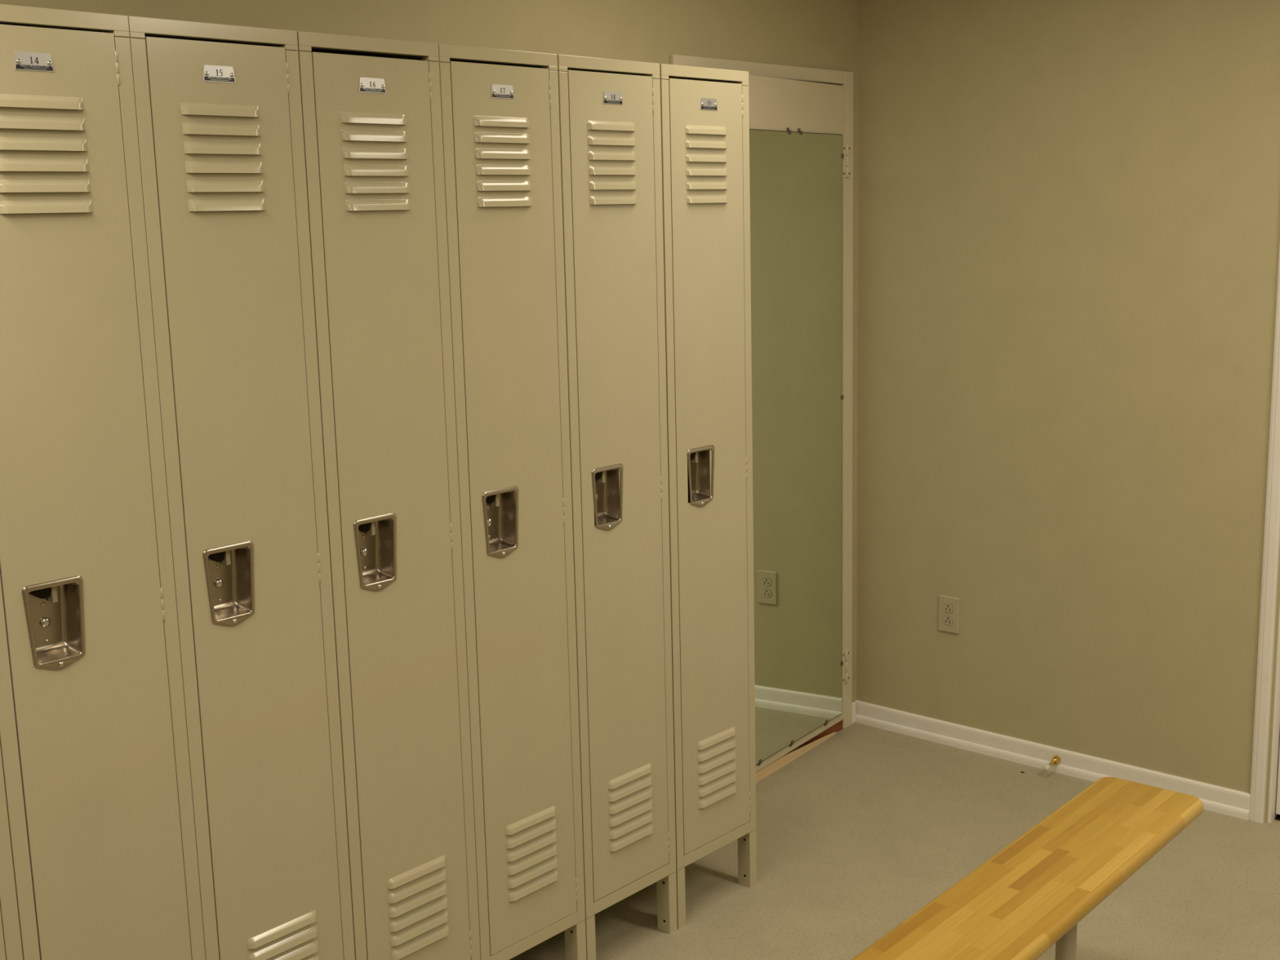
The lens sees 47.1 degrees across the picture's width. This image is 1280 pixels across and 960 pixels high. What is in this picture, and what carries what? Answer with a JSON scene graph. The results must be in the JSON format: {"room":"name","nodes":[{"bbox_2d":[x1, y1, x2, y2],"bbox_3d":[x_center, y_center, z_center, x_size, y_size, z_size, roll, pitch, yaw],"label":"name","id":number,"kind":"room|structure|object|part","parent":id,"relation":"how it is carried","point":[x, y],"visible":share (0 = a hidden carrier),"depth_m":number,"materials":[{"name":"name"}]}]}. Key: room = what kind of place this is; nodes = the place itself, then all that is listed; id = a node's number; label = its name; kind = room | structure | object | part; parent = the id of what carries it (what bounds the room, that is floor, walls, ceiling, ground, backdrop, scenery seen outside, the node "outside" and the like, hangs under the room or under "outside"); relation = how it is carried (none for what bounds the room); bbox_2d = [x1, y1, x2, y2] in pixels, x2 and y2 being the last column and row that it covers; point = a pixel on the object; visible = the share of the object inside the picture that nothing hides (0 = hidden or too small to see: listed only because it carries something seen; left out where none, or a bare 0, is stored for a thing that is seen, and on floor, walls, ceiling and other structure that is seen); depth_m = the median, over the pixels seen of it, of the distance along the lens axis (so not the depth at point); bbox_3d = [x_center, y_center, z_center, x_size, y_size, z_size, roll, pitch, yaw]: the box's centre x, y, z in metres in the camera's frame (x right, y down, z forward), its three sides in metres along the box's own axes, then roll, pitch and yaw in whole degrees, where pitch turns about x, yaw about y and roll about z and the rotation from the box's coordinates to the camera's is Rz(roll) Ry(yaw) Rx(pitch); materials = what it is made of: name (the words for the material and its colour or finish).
{"room":"locker room","nodes":[
{"label":"locker room","id":0,"kind":"room"},
{"bbox_2d":[0,0,858,702],"bbox_3d":[-1.313,0.027,2.511,0.100,2.435,5.889,8,14,41],"label":"wall","id":1,"kind":"structure","parent":0,"point":[824,34],"depth_m":3.63,"materials":[{"name":"paint"}]},
{"bbox_2d":[669,54,853,772],"bbox_3d":[0.413,-0.149,4.292,0.091,2.068,0.838,8,14,41],"label":"door","id":2,"kind":"structure","parent":1,"relation":"in","point":[781,97],"depth_m":4.41,"materials":[{"name":"paint"}]},
{"bbox_2d":[749,127,844,765],"bbox_3d":[0.438,-0.091,4.313,0.010,1.839,0.672,6,13,35],"label":"wall mirror","id":3,"kind":"object","parent":2,"relation":"attached to","point":[796,177],"visible":0.85,"depth_m":4.34,"materials":[{"name":"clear mirror"}]},
{"bbox_3d":[0.422,-0.147,4.300,0.012,1.990,0.727,6,13,35],"label":"panel","id":4,"kind":"part","parent":2,"relation":"part of","materials":[{"name":"mirror"}]},
{"bbox_3d":[0.410,0.846,4.503,0.010,0.034,0.731,8,14,41],"label":"sill","id":5,"kind":"part","parent":2,"relation":"part of","materials":[{"name":"red wood"}]},
{"bbox_2d":[852,702,855,724],"bbox_3d":[0.697,0.764,4.815,0.010,0.071,0.028,8,14,41],"label":"baseboard","id":6,"kind":"structure","parent":1,"relation":"attached to","point":[853,703],"depth_m":4.81,"materials":[{"name":"paint"}]},
{"bbox_2d":[509,722,1279,959],"bbox_3d":[0.704,1.497,1.244,4.874,0.100,6.289,8,14,41],"label":"floor","id":7,"kind":"structure","parent":0,"point":[857,833],"depth_m":3.73,"materials":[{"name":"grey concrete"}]},
{"bbox_2d":[0,746,22,959],"bbox_3d":[-1.218,0.315,2.204,0.460,1.974,0.303,8,14,41],"label":"locker","id":8,"kind":"object","parent":7,"relation":"on","point":[11,948],"visible":1,"depth_m":2.21,"materials":[{"name":"metal"}]},
{"bbox_3d":[-1.061,0.263,2.050,0.016,1.768,0.251,8,14,41],"label":"door","id":9,"kind":"part","parent":8,"relation":"part of","materials":[{"name":"metal"}]},
{"bbox_2d":[0,4,205,959],"bbox_3d":[-1.015,0.270,2.427,0.460,1.974,0.303,8,14,41],"label":"locker","id":10,"kind":"object","parent":7,"relation":"on","point":[94,740],"visible":1,"depth_m":2.24,"materials":[{"name":"metal"}]},
{"bbox_3d":[-0.873,-0.602,2.116,0.002,0.025,0.059,8,14,41],"label":"number plate","id":11,"kind":"part","parent":10,"relation":"part of","materials":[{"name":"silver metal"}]},
{"bbox_2d":[0,93,93,213],"bbox_3d":[-0.868,-0.473,2.136,0.008,0.168,0.144,8,14,41],"label":"vent","id":12,"kind":"object","parent":10,"relation":"attached to","point":[46,152],"depth_m":2.14,"materials":[{"name":"metal"}]},
{"bbox_3d":[-0.899,0.218,2.241,0.043,0.139,0.096,8,14,41],"label":"handle","id":13,"kind":"part","parent":10,"relation":"part of","materials":[{"name":"silver metal"}]},
{"bbox_2d":[128,15,355,959],"bbox_3d":[-0.812,0.225,2.649,0.460,1.974,0.303,8,14,41],"label":"locker","id":14,"kind":"object","parent":7,"relation":"on","point":[219,108],"visible":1,"depth_m":2.46,"materials":[{"name":"metal"}]},
{"bbox_3d":[-0.670,-0.646,2.338,0.002,0.025,0.059,8,14,41],"label":"number plate","id":15,"kind":"part","parent":14,"relation":"part of","materials":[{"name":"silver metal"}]},
{"bbox_2d":[180,102,266,211],"bbox_3d":[-0.665,-0.518,2.358,0.008,0.168,0.144,8,14,41],"label":"vent","id":16,"kind":"object","parent":14,"relation":"attached to","point":[223,153],"depth_m":2.36,"materials":[{"name":"metal"}]},
{"bbox_3d":[-0.696,0.174,2.464,0.043,0.139,0.096,8,14,41],"label":"handle","id":17,"kind":"part","parent":14,"relation":"part of","materials":[{"name":"silver metal"}]},
{"bbox_2d":[246,909,319,959],"bbox_3d":[-0.629,0.867,2.613,0.008,0.164,0.146,8,14,41],"label":"vent","id":18,"kind":"object","parent":14,"relation":"attached to","point":[294,935],"depth_m":2.61,"materials":[{"name":"metal"}]},
{"bbox_2d":[297,31,480,959],"bbox_3d":[-0.609,0.180,2.873,0.460,1.974,0.303,8,14,41],"label":"locker","id":19,"kind":"object","parent":7,"relation":"on","point":[372,127],"visible":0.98,"depth_m":2.69,"materials":[{"name":"metal"}]},
{"bbox_3d":[-0.467,-0.688,2.562,0.002,0.025,0.059,8,14,41],"label":"number plate","id":20,"kind":"part","parent":19,"relation":"part of","materials":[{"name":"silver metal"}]},
{"bbox_3d":[-0.493,0.133,2.688,0.043,0.139,0.096,8,14,41],"label":"handle","id":21,"kind":"part","parent":19,"relation":"part of","materials":[{"name":"silver metal"}]},
{"bbox_2d":[340,111,410,210],"bbox_3d":[-0.461,-0.559,2.583,0.008,0.168,0.144,8,14,41],"label":"vent","id":22,"kind":"object","parent":19,"relation":"attached to","point":[375,149],"depth_m":2.58,"materials":[{"name":"metal"}]},
{"bbox_2d":[386,854,449,959],"bbox_3d":[-0.425,0.825,2.837,0.008,0.164,0.146,8,14,41],"label":"vent","id":23,"kind":"object","parent":19,"relation":"attached to","point":[418,889],"depth_m":2.83,"materials":[{"name":"metal"}]},
{"bbox_2d":[438,43,586,959],"bbox_3d":[-0.405,0.134,3.096,0.460,1.974,0.303,8,14,41],"label":"locker","id":24,"kind":"object","parent":7,"relation":"on","point":[500,108],"visible":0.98,"depth_m":2.92,"materials":[{"name":"metal"}]},
{"bbox_3d":[-0.287,0.084,2.913,0.043,0.139,0.096,8,14,41],"label":"handle","id":25,"kind":"part","parent":24,"relation":"part of","materials":[{"name":"silver metal"}]},
{"bbox_3d":[-0.261,-0.737,2.787,0.002,0.025,0.059,8,14,41],"label":"number plate","id":26,"kind":"part","parent":24,"relation":"part of","materials":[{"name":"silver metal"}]},
{"bbox_2d":[473,115,532,207],"bbox_3d":[-0.258,-0.608,2.805,0.008,0.168,0.144,8,14,41],"label":"vent","id":27,"kind":"object","parent":24,"relation":"attached to","point":[503,149],"depth_m":2.80,"materials":[{"name":"metal"}]},
{"bbox_2d":[505,804,558,902],"bbox_3d":[-0.222,0.777,3.060,0.008,0.164,0.146,8,14,41],"label":"vent","id":28,"kind":"object","parent":24,"relation":"attached to","point":[531,833],"depth_m":3.06,"materials":[{"name":"metal"}]},
{"bbox_3d":[-0.141,1.033,3.226,0.038,0.146,0.028,8,14,41],"label":"leg","id":29,"kind":"part","parent":24,"relation":"part of","materials":[{"name":"metal"}]},
{"bbox_2d":[557,54,677,959],"bbox_3d":[-0.201,0.089,3.320,0.460,1.974,0.303,8,14,41],"label":"locker","id":30,"kind":"object","parent":7,"relation":"on","point":[610,119],"visible":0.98,"depth_m":3.15,"materials":[{"name":"metal"}]},
{"bbox_3d":[-0.121,1.029,3.248,0.038,0.146,0.028,8,14,41],"label":"leg","id":31,"kind":"part","parent":30,"relation":"part of","materials":[{"name":"metal"}]},
{"bbox_3d":[-0.082,0.037,3.138,0.043,0.139,0.096,8,14,41],"label":"handle","id":32,"kind":"part","parent":30,"relation":"part of","materials":[{"name":"silver metal"}]},
{"bbox_2d":[586,120,636,204],"bbox_3d":[-0.054,-0.654,3.029,0.008,0.168,0.144,8,14,41],"label":"vent","id":33,"kind":"object","parent":30,"relation":"attached to","point":[611,155],"depth_m":3.03,"materials":[{"name":"metal"}]},
{"bbox_3d":[-0.056,-0.784,3.013,0.002,0.025,0.059,8,14,41],"label":"number plate","id":34,"kind":"part","parent":30,"relation":"part of","materials":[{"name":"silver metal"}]},
{"bbox_2d":[607,762,653,851],"bbox_3d":[-0.017,0.731,3.284,0.008,0.164,0.146,8,14,41],"label":"vent","id":35,"kind":"object","parent":30,"relation":"attached to","point":[630,786],"depth_m":3.28,"materials":[{"name":"metal"}]},
{"bbox_3d":[0.063,0.988,3.450,0.038,0.146,0.028,8,14,41],"label":"leg","id":36,"kind":"part","parent":30,"relation":"part of","materials":[{"name":"metal"}]},
{"bbox_2d":[659,63,756,928],"bbox_3d":[0.004,0.043,3.545,0.460,1.974,0.303,8,14,41],"label":"locker","id":37,"kind":"object","parent":7,"relation":"on","point":[704,112],"visible":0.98,"depth_m":3.38,"materials":[{"name":"metal"}]},
{"bbox_3d":[0.084,0.983,3.473,0.038,0.146,0.028,8,14,41],"label":"leg","id":38,"kind":"part","parent":37,"relation":"part of","materials":[{"name":"metal"}]},
{"bbox_3d":[0.126,-0.009,3.366,0.043,0.139,0.096,8,14,41],"label":"handle","id":39,"kind":"part","parent":37,"relation":"part of","materials":[{"name":"silver metal"}]},
{"bbox_2d":[684,124,727,203],"bbox_3d":[0.151,-0.699,3.254,0.008,0.168,0.144,8,14,41],"label":"vent","id":40,"kind":"object","parent":37,"relation":"attached to","point":[705,153],"depth_m":3.25,"materials":[{"name":"metal"}]},
{"bbox_3d":[0.152,-0.829,3.240,0.002,0.025,0.059,8,14,41],"label":"number plate","id":41,"kind":"part","parent":37,"relation":"part of","materials":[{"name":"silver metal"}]},
{"bbox_2d":[697,725,736,808],"bbox_3d":[0.188,0.686,3.509,0.008,0.164,0.146,8,14,41],"label":"vent","id":42,"kind":"object","parent":37,"relation":"attached to","point":[716,746],"depth_m":3.50,"materials":[{"name":"metal"}]},
{"bbox_3d":[0.268,0.942,3.675,0.038,0.146,0.028,8,14,41],"label":"leg","id":43,"kind":"part","parent":37,"relation":"part of","materials":[{"name":"metal"}]},
{"bbox_2d":[755,731,835,782],"bbox_3d":[0.440,0.852,4.472,0.004,0.032,0.650,6,13,35],"label":"wood strip","id":44,"kind":"object","parent":7,"relation":"on","point":[784,760],"visible":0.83,"depth_m":4.48,"materials":[{"name":"beige wood"}]},
{"bbox_2d":[851,777,1204,959],"bbox_3d":[0.505,1.004,2.480,0.229,0.440,1.840,7,13,40],"label":"bench","id":45,"kind":"object","parent":7,"relation":"on","point":[1033,895],"visible":1,"depth_m":2.71,"materials":[{"name":"brown wood"}]},
{"bbox_2d":[856,0,1279,822],"bbox_3d":[2.502,-0.170,3.098,4.974,2.435,0.110,8,14,41],"label":"wall","id":46,"kind":"structure","parent":0,"point":[1068,211],"depth_m":4.16,"materials":[{"name":"paint"}]},
{"bbox_2d":[938,595,959,634],"bbox_3d":[0.955,0.416,4.545,0.070,0.114,0.008,8,14,41],"label":"wall outlet","id":47,"kind":"object","parent":46,"relation":"attached to","point":[948,606],"visible":1,"depth_m":4.54,"materials":[{"name":"plastic"}]},
{"bbox_2d":[942,616,953,625],"bbox_3d":[0.953,0.436,4.547,0.036,0.026,0.002,8,14,41],"label":"receptacle","id":48,"kind":"object","parent":47,"relation":"attached to","point":[947,620],"depth_m":4.55,"materials":[{"name":"plastic"}]},
{"bbox_2d":[942,604,953,613],"bbox_3d":[0.952,0.397,4.540,0.036,0.026,0.002,8,14,41],"label":"receptacle","id":49,"kind":"object","parent":47,"relation":"attached to","point":[947,608],"depth_m":4.54,"materials":[{"name":"plastic"}]},
{"bbox_2d":[1043,755,1060,771],"bbox_3d":[1.213,0.836,4.337,0.077,0.027,0.024,-11,14,-43],"label":"door stop","id":50,"kind":"object","parent":46,"relation":"attached to","point":[1055,759],"visible":1,"depth_m":4.34,"materials":[{"name":"gold metal"}]},
{"bbox_3d":[1.214,0.839,4.335,0.012,0.012,0.039,8,20,41],"label":"rod","id":51,"kind":"part","parent":50,"relation":"part of","materials":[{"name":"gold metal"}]},
{"bbox_2d":[855,700,1250,820],"bbox_3d":[1.183,0.825,4.415,1.274,0.071,0.016,8,14,41],"label":"baseboard","id":52,"kind":"structure","parent":46,"relation":"attached to","point":[1222,800],"depth_m":4.40,"materials":[{"name":"paint"}]},
{"bbox_2d":[1248,245,1279,823],"bbox_3d":[1.988,-0.055,3.504,0.948,2.088,0.014,8,14,41],"label":"trim","id":53,"kind":"structure","parent":46,"relation":"attached to","point":[1272,523],"depth_m":3.88,"materials":[{"name":"paint"}]},
{"bbox_2d":[1267,606,1279,822],"bbox_3d":[2.040,-0.047,3.559,0.865,2.050,0.128,8,14,41],"label":"door","id":54,"kind":"structure","parent":46,"relation":"in","point":[1273,813],"depth_m":3.95,"materials":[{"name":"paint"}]},
{"bbox_3d":[2.027,-0.047,3.545,0.842,2.020,0.035,8,14,41],"label":"panel","id":55,"kind":"part","parent":54,"relation":"part of","materials":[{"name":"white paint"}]}
]}

